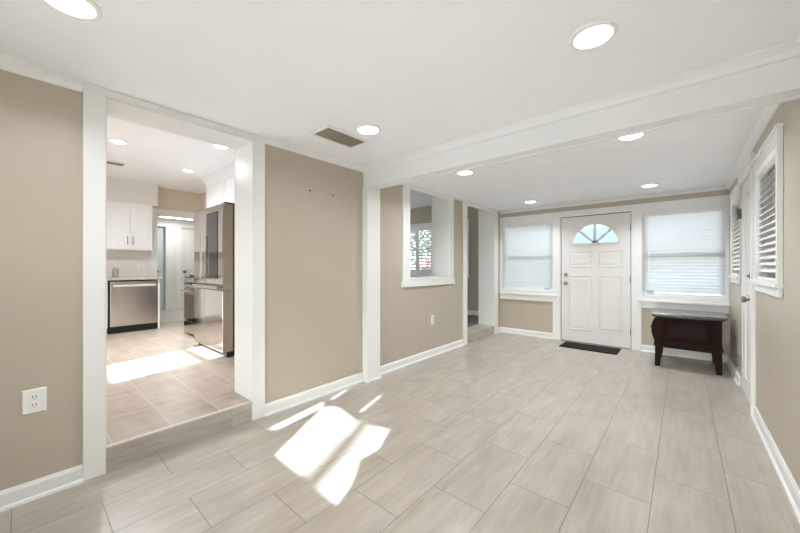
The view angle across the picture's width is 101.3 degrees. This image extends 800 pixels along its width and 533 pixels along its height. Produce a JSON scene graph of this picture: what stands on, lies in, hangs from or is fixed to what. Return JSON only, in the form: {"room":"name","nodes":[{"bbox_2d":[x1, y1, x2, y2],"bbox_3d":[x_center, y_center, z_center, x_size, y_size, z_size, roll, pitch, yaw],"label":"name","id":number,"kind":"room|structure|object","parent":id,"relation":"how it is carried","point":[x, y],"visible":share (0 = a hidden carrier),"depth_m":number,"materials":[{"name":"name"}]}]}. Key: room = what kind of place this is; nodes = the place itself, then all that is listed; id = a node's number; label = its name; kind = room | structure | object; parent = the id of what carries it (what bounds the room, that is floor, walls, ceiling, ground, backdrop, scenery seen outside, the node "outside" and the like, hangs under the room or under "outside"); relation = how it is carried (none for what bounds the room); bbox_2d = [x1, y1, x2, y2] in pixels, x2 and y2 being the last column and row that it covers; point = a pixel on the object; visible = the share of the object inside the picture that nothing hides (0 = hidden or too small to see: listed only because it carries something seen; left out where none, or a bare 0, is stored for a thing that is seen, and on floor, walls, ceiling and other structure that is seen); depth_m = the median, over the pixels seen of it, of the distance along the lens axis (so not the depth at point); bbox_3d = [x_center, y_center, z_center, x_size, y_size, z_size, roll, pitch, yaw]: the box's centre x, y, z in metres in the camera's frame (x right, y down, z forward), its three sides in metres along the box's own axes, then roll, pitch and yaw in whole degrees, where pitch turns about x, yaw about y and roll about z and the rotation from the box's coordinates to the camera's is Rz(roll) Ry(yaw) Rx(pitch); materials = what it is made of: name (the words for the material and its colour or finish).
{"room":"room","nodes":[
{"label":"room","id":0,"kind":"room"},
{"bbox_2d":[163,227,163,302],"bbox_3d":[-7.122,-0.065,9.579,0.100,2.530,3.200,0,0,41],"label":"wall","id":1,"kind":"structure","parent":0,"point":[163,227],"depth_m":9.67,"materials":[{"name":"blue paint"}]},
{"bbox_2d":[157,217,193,309],"bbox_3d":[-5.615,-0.065,8.279,0.120,2.530,3.200,0,0,41],"label":"wall","id":2,"kind":"structure","parent":0,"point":[174,222],"depth_m":8.16,"materials":[{"name":"paint"}]},
{"bbox_2d":[157,227,162,309],"bbox_3d":[-6.128,0.050,7.841,0.760,2.020,0.100,0,0,-35],"label":"door","id":3,"kind":"structure","parent":2,"relation":"in","point":[159,229],"depth_m":8.04,"materials":[{"name":"white paint"}]},
{"bbox_2d":[157,223,193,309],"bbox_3d":[-5.661,0.010,8.120,0.018,2.120,2.100,0,0,41],"label":"trim","id":4,"kind":"structure","parent":2,"relation":"attached to","point":[168,226],"depth_m":8.12,"materials":[{"name":"paint"}]},
{"bbox_2d":[181,229,193,307],"bbox_3d":[-5.280,0.050,8.571,0.106,2.020,0.750,0,0,41],"label":"door","id":5,"kind":"structure","parent":2,"relation":"in","point":[187,235],"depth_m":8.38,"materials":[{"name":"paint"}]},
{"bbox_2d":[155,188,199,217],"bbox_3d":[-5.228,-0.200,5.422,0.120,2.800,3.420,0,0,41],"label":"wall","id":6,"kind":"structure","parent":0,"point":[168,199],"depth_m":6.39,"materials":[{"name":"paint"}]},
{"bbox_2d":[107,250,150,276],"bbox_3d":[-5.030,-0.050,5.555,0.006,0.460,1.320,0,0,41],"label":"backsplash","id":7,"kind":"structure","parent":6,"relation":"attached to","point":[126,261],"depth_m":5.81,"materials":[{"name":"tile"}]},
{"bbox_2d":[107,201,151,250],"bbox_3d":[-4.701,-0.680,5.668,0.356,0.800,0.630,0,0,41],"label":"upper cabinet","id":8,"kind":"object","parent":6,"relation":"attached to","point":[129,225],"visible":0.93,"depth_m":5.57,"materials":[{"name":"paint"}]},
{"bbox_2d":[107,176,157,207],"bbox_3d":[-5.280,-1.280,5.032,0.310,0.400,2.520,0,0,41],"label":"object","id":9,"kind":"structure","parent":6,"relation":"attached to","point":[118,189],"depth_m":5.61,"materials":[{"name":"paint"}]},
{"bbox_2d":[136,263,143,268],"bbox_3d":[-4.694,-0.005,5.932,0.008,0.100,0.115,0,0,41],"label":"wall outlet","id":10,"kind":"object","parent":6,"relation":"attached to","point":[138,265],"visible":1,"depth_m":5.93,"materials":[{"name":"white plastic"}]},
{"bbox_2d":[151,208,193,276],"bbox_3d":[-4.372,-0.005,6.400,0.138,2.150,0.820,0,0,41],"label":"trim","id":11,"kind":"structure","parent":6,"relation":"attached to","point":[155,212],"depth_m":6.11,"materials":[{"name":"paint"}]},
{"bbox_2d":[200,192,205,209],"bbox_3d":[-2.349,-0.200,5.276,4.670,2.800,0.120,0,0,41],"label":"wall","id":12,"kind":"structure","parent":0,"point":[202,195],"depth_m":6.58,"materials":[{"name":"paint"}]},
{"bbox_2d":[201,169,222,207],"bbox_3d":[-2.897,-0.865,5.395,0.795,1.230,0.415,0,0,41],"label":"upper cabinet","id":13,"kind":"object","parent":12,"relation":"attached to","point":[213,182],"visible":0.27,"depth_m":5.24,"materials":[{"name":"paint"}]},
{"bbox_2d":[220,162,234,202],"bbox_3d":[-2.087,-1.140,4.696,1.336,0.680,0.413,0,0,41],"label":"upper cabinet","id":14,"kind":"object","parent":12,"relation":"attached to","point":[228,172],"visible":0.06,"depth_m":4.87,"materials":[{"name":"paint"}]},
{"bbox_2d":[0,69,499,490],"bbox_3d":[-0.448,-0.180,3.675,0.300,2.800,7.020,0,0,41],"label":"wall","id":15,"kind":"structure","parent":0,"point":[313,238],"depth_m":1.86,"materials":[{"name":"paint"}]},
{"bbox_2d":[22,387,46,415],"bbox_3d":[-1.925,0.708,1.727,0.008,0.126,0.088,0,0,41],"label":"wall outlet","id":16,"kind":"object","parent":15,"relation":"attached to","point":[33,400],"visible":1,"depth_m":1.73,"materials":[{"name":"white plastic"}]},
{"bbox_2d":[30,394,38,399],"bbox_3d":[-1.923,0.687,1.725,0.002,0.033,0.033,0,0,41],"label":"socket","id":17,"kind":"object","parent":16,"relation":"attached to","point":[32,396],"depth_m":1.72,"materials":[{"name":"white plastic"}]},
{"bbox_2d":[30,402,38,407],"bbox_3d":[-1.923,0.729,1.725,0.002,0.033,0.033,0,0,41],"label":"socket","id":18,"kind":"object","parent":16,"relation":"attached to","point":[32,404],"depth_m":1.72,"materials":[{"name":"white plastic"}]},
{"bbox_2d":[83,82,264,481],"bbox_3d":[-1.452,0.086,2.267,0.020,2.268,1.069,0,0,41],"label":"trim","id":19,"kind":"structure","parent":15,"relation":"attached to","point":[94,97],"depth_m":1.92,"materials":[{"name":"paint"}]},
{"bbox_2d":[106,97,250,446],"bbox_3d":[-1.572,0.031,2.373,0.300,2.078,0.889,0,0,41],"label":"trim","id":20,"kind":"structure","parent":15,"relation":"attached to","point":[117,109],"depth_m":2.64,"materials":[{"name":"paint"}]},
{"bbox_2d":[106,403,251,472],"bbox_3d":[-1.463,1.151,2.279,0.028,0.138,0.889,0,0,41],"label":"step riser","id":21,"kind":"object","parent":15,"relation":"attached to","point":[131,452],"depth_m":2.19,"materials":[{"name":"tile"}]},
{"bbox_2d":[106,401,251,448],"bbox_3d":[-1.462,1.075,2.278,0.033,0.014,0.889,0,0,41],"label":"trim","id":22,"kind":"structure","parent":15,"relation":"attached to","point":[115,444],"depth_m":2.20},
{"bbox_2d":[0,53,361,171],"bbox_3d":[-1.452,-1.019,2.244,0.050,0.062,3.300,0,0,41],"label":"trim","id":23,"kind":"structure","parent":15,"relation":"attached to","point":[8,63],"depth_m":1.78,"materials":[{"name":"paint"}]},
{"bbox_2d":[235,150,235,391],"bbox_3d":[-1.692,-0.020,2.477,0.018,2.180,1.060,0,0,41],"label":"trim","id":24,"kind":"structure","parent":15,"relation":"attached to","point":[235,150],"depth_m":2.80,"materials":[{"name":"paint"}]},
{"bbox_2d":[0,327,500,511],"bbox_3d":[-0.327,1.173,3.565,0.027,0.095,6.770,0,0,41],"label":"baseboard","id":25,"kind":"structure","parent":15,"relation":"attached to","point":[18,495],"depth_m":2.71,"materials":[{"name":"paint"}]},
{"bbox_2d":[362,186,381,382],"bbox_3d":[-0.304,0.189,3.542,0.092,2.062,0.219,0,0,41],"label":"trim","id":26,"kind":"structure","parent":15,"relation":"attached to","point":[370,196],"depth_m":3.49,"materials":[{"name":"paint"}]},
{"bbox_2d":[401,183,454,287],"bbox_3d":[0.412,-0.386,4.422,0.026,1.281,1.195,0,0,41],"label":"trim","id":27,"kind":"structure","parent":15,"relation":"attached to","point":[405,282],"depth_m":4.08,"materials":[{"name":"paint"}]},
{"bbox_2d":[410,196,450,280],"bbox_3d":[0.311,-0.460,4.532,0.330,1.280,0.930,0,0,41],"label":"trim","id":28,"kind":"structure","parent":15,"relation":"attached to","point":[440,207],"depth_m":4.87,"materials":[{"name":"paint"}]},
{"bbox_2d":[463,200,497,344],"bbox_3d":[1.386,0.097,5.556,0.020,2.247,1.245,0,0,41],"label":"trim","id":29,"kind":"structure","parent":15,"relation":"attached to","point":[465,203],"depth_m":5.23,"materials":[{"name":"paint"}]},
{"bbox_2d":[467,324,493,343],"bbox_3d":[1.268,1.145,5.642,0.288,0.151,1.000,0,0,41],"label":"step","id":30,"kind":"structure","parent":15,"relation":"in","point":[479,331],"depth_m":5.58,"materials":[{"name":"tile"}]},
{"bbox_2d":[362,40,799,173],"bbox_3d":[0.740,-1.020,2.499,3.035,0.060,0.050,0,0,41],"label":"trim","id":31,"kind":"structure","parent":15,"relation":"attached to","point":[789,50],"depth_m":1.98,"materials":[{"name":"paint"}]},
{"bbox_2d":[375,95,799,189],"bbox_3d":[0.833,-0.941,2.607,3.035,0.218,0.035,0,0,41],"label":"trim","id":32,"kind":"structure","parent":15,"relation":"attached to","point":[798,96],"depth_m":2.08,"materials":[{"name":"paint"}]},
{"bbox_2d":[107,116,431,208],"bbox_3d":[-2.063,-1.540,5.531,4.770,0.120,7.720,0,0,41],"label":"ceiling","id":33,"kind":"structure","parent":0,"point":[151,155],"depth_m":4.49,"materials":[{"name":"paint"}]},
{"bbox_2d":[107,160,125,165],"bbox_3d":[-4.127,-1.473,4.631,0.160,0.014,0.380,0,0,41],"label":"ceiling vent","id":34,"kind":"object","parent":33,"relation":"in","point":[108,161],"visible":0.55,"depth_m":4.67,"materials":[{"name":"white plastic"}]},
{"bbox_2d":[108,138,127,144],"bbox_3d":[-3.326,-1.474,3.868,0.184,0.011,0.184,0,0,41],"label":"recessed light","id":35,"kind":"object","parent":33,"relation":"in","point":[113,140],"visible":1,"depth_m":3.86,"materials":[{"name":"white plastic"}]},
{"bbox_2d":[110,140,125,143],"bbox_3d":[-3.326,-1.472,3.868,0.144,0.003,0.144,0,0,41],"label":"diffuser","id":36,"kind":"object","parent":35,"relation":"attached to","point":[113,141],"depth_m":3.86,"materials":[{"name":"white plastic"}]},
{"bbox_2d":[181,168,194,171],"bbox_3d":[-3.251,-1.474,5.031,0.184,0.011,0.184,0,0,41],"label":"recessed light","id":37,"kind":"object","parent":33,"relation":"in","point":[182,169],"visible":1,"depth_m":5.02,"materials":[{"name":"white plastic"}]},
{"bbox_2d":[212,144,228,148],"bbox_3d":[-2.198,-1.474,4.028,0.184,0.011,0.184,0,0,41],"label":"recessed light","id":38,"kind":"object","parent":33,"relation":"in","point":[214,145],"visible":0.66,"depth_m":4.05,"materials":[{"name":"white plastic"}]},
{"bbox_2d":[107,303,477,444],"bbox_3d":[-3.519,1.135,6.787,9.004,0.130,7.720,0,0,41],"label":"floor","id":39,"kind":"structure","parent":0,"point":[162,377],"depth_m":3.11,"materials":[{"name":"tile"}]},
{"bbox_2d":[107,279,157,333],"bbox_3d":[-4.569,0.647,5.566,0.630,0.845,0.647,0,0,41],"label":"dishwasher","id":40,"kind":"object","parent":39,"relation":"on","point":[132,305],"visible":0.97,"depth_m":5.37,"materials":[{"name":"silver metal"}]},
{"bbox_2d":[157,279,159,328],"bbox_3d":[-4.386,0.645,5.854,0.590,0.850,0.022,0,0,41],"label":"end panel","id":41,"kind":"object","parent":39,"relation":"on","point":[158,327],"visible":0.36,"depth_m":5.67,"materials":[{"name":"paint"}]},
{"bbox_2d":[181,275,197,334],"bbox_3d":[-2.970,0.588,5.237,0.760,0.905,0.721,0,0,41],"label":"range","id":42,"kind":"object","parent":39,"relation":"on","point":[188,290],"visible":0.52,"depth_m":5.08,"materials":[{"name":"silver metal"}]},
{"bbox_2d":[192,202,234,356],"bbox_3d":[-2.190,0.152,4.441,0.961,1.835,0.876,0,0,41],"label":"refrigerator","id":43,"kind":"object","parent":39,"relation":"on","point":[214,226],"visible":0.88,"depth_m":3.98,"materials":[{"name":"silver metal"}]},
{"bbox_3d":[-5.012,0.645,5.091,0.579,0.850,0.640,0,0,41],"label":"base cabinet","id":44,"kind":"object","parent":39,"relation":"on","visible":0},
{"bbox_2d":[107,276,161,280],"bbox_3d":[-4.783,0.200,5.355,0.640,0.040,1.340,0,0,41],"label":"countertop","id":45,"kind":"structure","parent":44,"relation":"on","point":[138,277],"depth_m":5.38,"materials":[{"name":"stone"}]},
{"bbox_2d":[112,265,118,276],"bbox_3d":[-4.862,0.076,5.601,0.083,0.206,0.083,0,0,41],"label":"storage jar","id":46,"kind":"object","parent":45,"relation":"on","point":[113,274],"visible":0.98,"depth_m":5.59,"materials":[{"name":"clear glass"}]},
{"bbox_2d":[0,332,799,532],"bbox_3d":[0.873,1.280,2.535,3.190,0.120,7.020,0,0,41],"label":"floor","id":47,"kind":"structure","parent":0,"point":[501,432],"depth_m":2.02,"materials":[{"name":"beige tile"}]},
{"bbox_2d":[559,341,620,354],"bbox_3d":[2.836,1.213,4.913,0.746,0.014,0.405,0,0,41],"label":"door mat","id":48,"kind":"object","parent":47,"relation":"on","point":[601,349],"visible":1,"depth_m":4.89,"materials":[{"name":"black rubber"}]},
{"bbox_2d":[650,308,727,375],"bbox_3d":[3.549,0.895,4.077,0.706,0.650,0.650,0,0,41],"label":"side table","id":49,"kind":"object","parent":47,"relation":"on","point":[690,330],"visible":1,"depth_m":3.86,"materials":[{"name":"brown wood"}]},
{"bbox_2d":[0,0,799,210],"bbox_3d":[0.760,-1.315,2.633,3.490,0.570,7.020,0,0,41],"label":"ceiling","id":50,"kind":"structure","parent":0,"point":[427,73],"depth_m":1.72,"materials":[{"name":"paint"}]},
{"bbox_2d":[42,0,101,20],"bbox_3d":[-1.310,-1.044,1.299,0.194,0.011,0.194,0,0,41],"label":"recessed light","id":51,"kind":"object","parent":50,"relation":"in","point":[85,10],"visible":1,"depth_m":1.32,"materials":[{"name":"white plastic"}]},
{"bbox_2d":[309,125,369,148],"bbox_3d":[-0.483,-1.044,2.662,0.240,0.012,0.430,0,0,41],"label":"ceiling vent","id":52,"kind":"object","parent":50,"relation":"in","point":[332,134],"visible":1,"depth_m":2.64,"materials":[{"name":"white plastic"}]},
{"bbox_2d":[356,124,380,134],"bbox_3d":[-0.241,-1.044,2.506,0.194,0.011,0.194,0,0,41],"label":"recessed light","id":53,"kind":"object","parent":50,"relation":"in","point":[365,129],"visible":1,"depth_m":2.49,"materials":[{"name":"white plastic"}]},
{"bbox_2d":[358,126,377,133],"bbox_3d":[-0.241,-1.042,2.506,0.151,0.003,0.151,0,0,41],"label":"diffuser","id":54,"kind":"object","parent":53,"relation":"attached to","point":[361,129],"depth_m":2.49,"materials":[{"name":"white plastic"}]},
{"bbox_2d":[456,170,473,174],"bbox_3d":[0.708,-1.024,3.576,0.194,0.011,0.194,0,0,41],"label":"recessed light","id":55,"kind":"object","parent":50,"relation":"in","point":[468,172],"visible":0.71,"depth_m":3.56,"materials":[{"name":"white plastic"}]},
{"bbox_2d":[458,171,471,174],"bbox_3d":[0.708,-1.022,3.576,0.151,0.003,0.151,0,0,41],"label":"diffuser","id":56,"kind":"object","parent":55,"relation":"attached to","point":[463,172],"depth_m":3.60,"materials":[{"name":"white plastic"}]},
{"bbox_2d":[524,200,536,202],"bbox_3d":[2.064,-1.024,5.193,0.194,0.011,0.194,0,0,41],"label":"recessed light","id":57,"kind":"object","parent":50,"relation":"in","point":[528,201],"visible":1,"depth_m":5.15,"materials":[{"name":"white plastic"}]},
{"bbox_2d":[363,56,799,187],"bbox_3d":[0.788,-0.945,2.556,3.035,0.210,0.100,0,0,41],"label":"beam","id":58,"kind":"structure","parent":50,"relation":"attached to","point":[779,80],"depth_m":2.00,"materials":[{"name":"paint"}]},
{"bbox_2d":[569,19,617,50],"bbox_3d":[0.876,-1.044,1.490,0.194,0.011,0.194,0,0,41],"label":"recessed light","id":59,"kind":"object","parent":50,"relation":"in","point":[595,34],"visible":1,"depth_m":1.48,"materials":[{"name":"white plastic"}]},
{"bbox_2d":[574,25,612,47],"bbox_3d":[0.876,-1.042,1.490,0.151,0.003,0.151,0,0,41],"label":"diffuser","id":60,"kind":"object","parent":59,"relation":"attached to","point":[591,36],"depth_m":1.48,"materials":[{"name":"white plastic"}]},
{"bbox_2d":[616,132,645,140],"bbox_3d":[1.810,-1.024,2.572,0.194,0.011,0.194,0,0,41],"label":"recessed light","id":61,"kind":"object","parent":50,"relation":"in","point":[636,136],"visible":0.62,"depth_m":2.60,"materials":[{"name":"white plastic"}]},
{"bbox_2d":[619,133,642,139],"bbox_3d":[1.810,-1.022,2.572,0.151,0.003,0.151,0,0,41],"label":"diffuser","id":62,"kind":"object","parent":61,"relation":"attached to","point":[636,136],"depth_m":2.59,"materials":[{"name":"white plastic"}]},
{"bbox_2d":[640,183,658,187],"bbox_3d":[3.155,-1.024,4.146,0.194,0.011,0.194,0,0,41],"label":"recessed light","id":63,"kind":"object","parent":50,"relation":"in","point":[649,184],"visible":1,"depth_m":4.13,"materials":[{"name":"white plastic"}]},
{"bbox_2d":[410,206,477,310],"bbox_3d":[0.637,-0.200,8.201,4.250,2.800,0.150,0,0,41],"label":"wall","id":64,"kind":"structure","parent":0,"point":[420,215],"depth_m":7.28,"materials":[{"name":"paint"}]},
{"bbox_2d":[410,218,469,277],"bbox_3d":[0.808,-0.410,8.009,2.060,1.320,0.144,0,0,41],"label":"window","id":65,"kind":"structure","parent":64,"relation":"in","point":[416,229],"depth_m":8.19,"materials":[{"name":"paint"}]},
{"bbox_2d":[500,189,728,354],"bbox_3d":[3.124,-0.170,5.144,3.190,2.820,0.130,0,0,41],"label":"wall","id":66,"kind":"structure","parent":0,"point":[517,314],"depth_m":5.57,"materials":[{"name":"paint"}]},
{"bbox_2d":[499,222,558,301],"bbox_3d":[2.294,-0.080,5.833,1.028,1.350,0.170,0,0,41],"label":"window","id":67,"kind":"structure","parent":66,"relation":"in","point":[505,294],"depth_m":5.79,"materials":[{"name":"paint"}]},
{"bbox_2d":[503,222,552,291],"bbox_3d":[2.257,-0.163,5.838,0.878,1.180,0.068,0,0,41],"label":"window blind","id":68,"kind":"object","parent":67,"relation":"attached to","point":[527,248],"visible":0.9,"depth_m":5.82,"materials":[{"name":"white plastic"}]},
{"bbox_2d":[561,212,630,349],"bbox_3d":[3.047,0.205,5.146,0.964,2.031,0.167,0,0,41],"label":"door","id":69,"kind":"structure","parent":66,"relation":"in","point":[595,276],"depth_m":5.10,"materials":[{"name":"paint"}]},
{"bbox_2d":[499,185,727,213],"bbox_3d":[3.008,-1.005,5.128,3.035,0.050,0.045,0,0,41],"label":"trim","id":70,"kind":"structure","parent":66,"relation":"attached to","point":[722,187],"depth_m":4.86,"materials":[{"name":"paint"}]},
{"bbox_2d":[500,195,729,350],"bbox_3d":[3.013,0.158,5.134,3.035,2.125,0.030,0,0,41],"label":"trim","id":71,"kind":"structure","parent":66,"relation":"attached to","point":[636,210],"depth_m":4.79,"materials":[{"name":"paint"}]},
{"bbox_2d":[501,327,728,362],"bbox_3d":[3.014,1.173,5.135,3.035,0.095,0.027,0,0,41],"label":"baseboard","id":72,"kind":"structure","parent":66,"relation":"attached to","point":[645,348],"depth_m":4.57,"materials":[{"name":"paint"}]},
{"bbox_2d":[637,206,729,312],"bbox_3d":[3.839,-0.085,4.493,0.943,1.360,0.180,0,0,41],"label":"window","id":73,"kind":"structure","parent":66,"relation":"in","point":[713,305],"depth_m":4.42,"materials":[{"name":"paint"}]},
{"bbox_2d":[642,207,725,299],"bbox_3d":[3.839,-0.168,4.472,0.858,1.190,0.068,0,0,41],"label":"window blind","id":74,"kind":"object","parent":73,"relation":"attached to","point":[677,245],"visible":1,"depth_m":4.45,"materials":[{"name":"white plastic"}]},
{"bbox_2d":[729,99,799,488],"bbox_3d":[1.980,-0.180,1.495,0.155,2.800,6.890,0,0,41],"label":"wall","id":75,"kind":"structure","parent":0,"point":[777,319],"depth_m":1.88,"materials":[{"name":"paint"}]},
{"bbox_2d":[729,184,740,284],"bbox_3d":[3.754,-0.329,3.578,0.190,1.028,0.702,0,0,41],"label":"window","id":76,"kind":"structure","parent":75,"relation":"in","point":[734,279],"depth_m":3.79,"materials":[{"name":"paint"}]},
{"bbox_2d":[731,194,738,275],"bbox_3d":[3.683,-0.323,3.578,0.056,0.840,0.558,0,0,41],"label":"window blind","id":77,"kind":"object","parent":76,"relation":"attached to","point":[735,202],"visible":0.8,"depth_m":3.55,"materials":[{"name":"white plastic"}]},
{"bbox_2d":[737,151,755,415],"bbox_3d":[3.159,0.145,3.000,0.107,2.150,0.920,0,0,41],"label":"door","id":78,"kind":"structure","parent":75,"relation":"in","point":[747,360],"depth_m":2.90,"materials":[{"name":"paint"}]},
{"bbox_2d":[725,103,780,188],"bbox_3d":[3.064,-1.002,2.904,0.045,0.055,3.340,0,0,41],"label":"trim","id":79,"kind":"structure","parent":75,"relation":"attached to","point":[766,116],"depth_m":2.55,"materials":[{"name":"paint"}]},
{"bbox_2d":[727,356,799,523],"bbox_3d":[1.950,1.173,1.600,0.027,0.095,6.770,0,0,41],"label":"baseboard","id":80,"kind":"structure","parent":75,"relation":"attached to","point":[790,487],"depth_m":1.99,"materials":[{"name":"paint"}]},
{"bbox_2d":[750,122,783,297],"bbox_3d":[2.587,-0.329,2.225,0.190,1.028,0.934,0,0,41],"label":"window","id":81,"kind":"structure","parent":75,"relation":"in","point":[775,138],"depth_m":2.42,"materials":[{"name":"paint"}]},
{"bbox_2d":[756,146,775,281],"bbox_3d":[2.543,-0.323,2.247,0.056,0.840,0.743,0,0,41],"label":"window blind","id":82,"kind":"object","parent":81,"relation":"attached to","point":[769,163],"visible":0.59,"depth_m":2.26,"materials":[{"name":"white plastic"}]},
{"bbox_3d":[-5.555,-1.265,8.227,4.040,0.130,3.200,0,0,41],"label":"ceiling","id":83,"kind":"structure","parent":0,"visible":0},
{"bbox_2d":[160,216,192,219],"bbox_3d":[-5.189,-1.166,7.686,0.500,0.068,0.700,0,0,41],"label":"fluorescent light","id":84,"kind":"object","parent":83,"relation":"attached to","point":[160,216],"visible":0.29,"depth_m":7.75,"materials":[{"name":"white plastic"}]},
{"label":"outside","id":85,"kind":"structure","parent":0,"visible":0},
{"bbox_3d":[6.533,1.645,7.571,120.000,0.350,140.000,0,0,41],"label":"ground","id":86,"kind":"structure","parent":85,"visible":0},
{"bbox_2d":[410,230,430,263],"bbox_3d":[1.525,-1.781,17.822,5.324,6.502,5.241,0,0,41],"label":"tree","id":87,"kind":"object","parent":86,"relation":"on","point":[427,230],"visible":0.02,"depth_m":17.47,"materials":[{"name":"green plant"}]},
{"bbox_2d":[420,256,430,268],"bbox_3d":[1.561,0.428,14.357,1.828,2.084,1.841,0,0,41],"label":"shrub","id":88,"kind":"object","parent":86,"relation":"on","point":[428,256],"visible":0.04,"depth_m":14.20,"materials":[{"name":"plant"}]},
{"bbox_2d":[573,227,712,284],"bbox_3d":[22.434,-1.105,27.531,13.200,5.150,8.400,0,0,41],"label":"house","id":89,"kind":"structure","parent":86,"relation":"on","point":[610,237],"depth_m":29.49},
{"bbox_3d":[-2.334,-0.200,8.102,0.120,2.800,4.180,0,0,41],"label":"wall","id":90,"kind":"structure","parent":0,"visible":0},
{"bbox_2d":[467,310,477,315],"bbox_3d":[-1.432,1.022,7.947,6.738,0.095,3.050,0,0,-7],"label":"baseboard","id":91,"kind":"structure","parent":90,"relation":"attached to","point":[469,312],"depth_m":7.25,"materials":[{"name":"paint"}]},
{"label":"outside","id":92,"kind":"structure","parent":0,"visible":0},
{"bbox_2d":[654,292,720,295],"bbox_3d":[10.060,1.462,11.660,6.000,0.015,17.200,0,0,41],"label":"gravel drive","id":93,"kind":"structure","parent":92,"point":[654,292],"depth_m":17.68,"materials":[{"name":"white gravel"}]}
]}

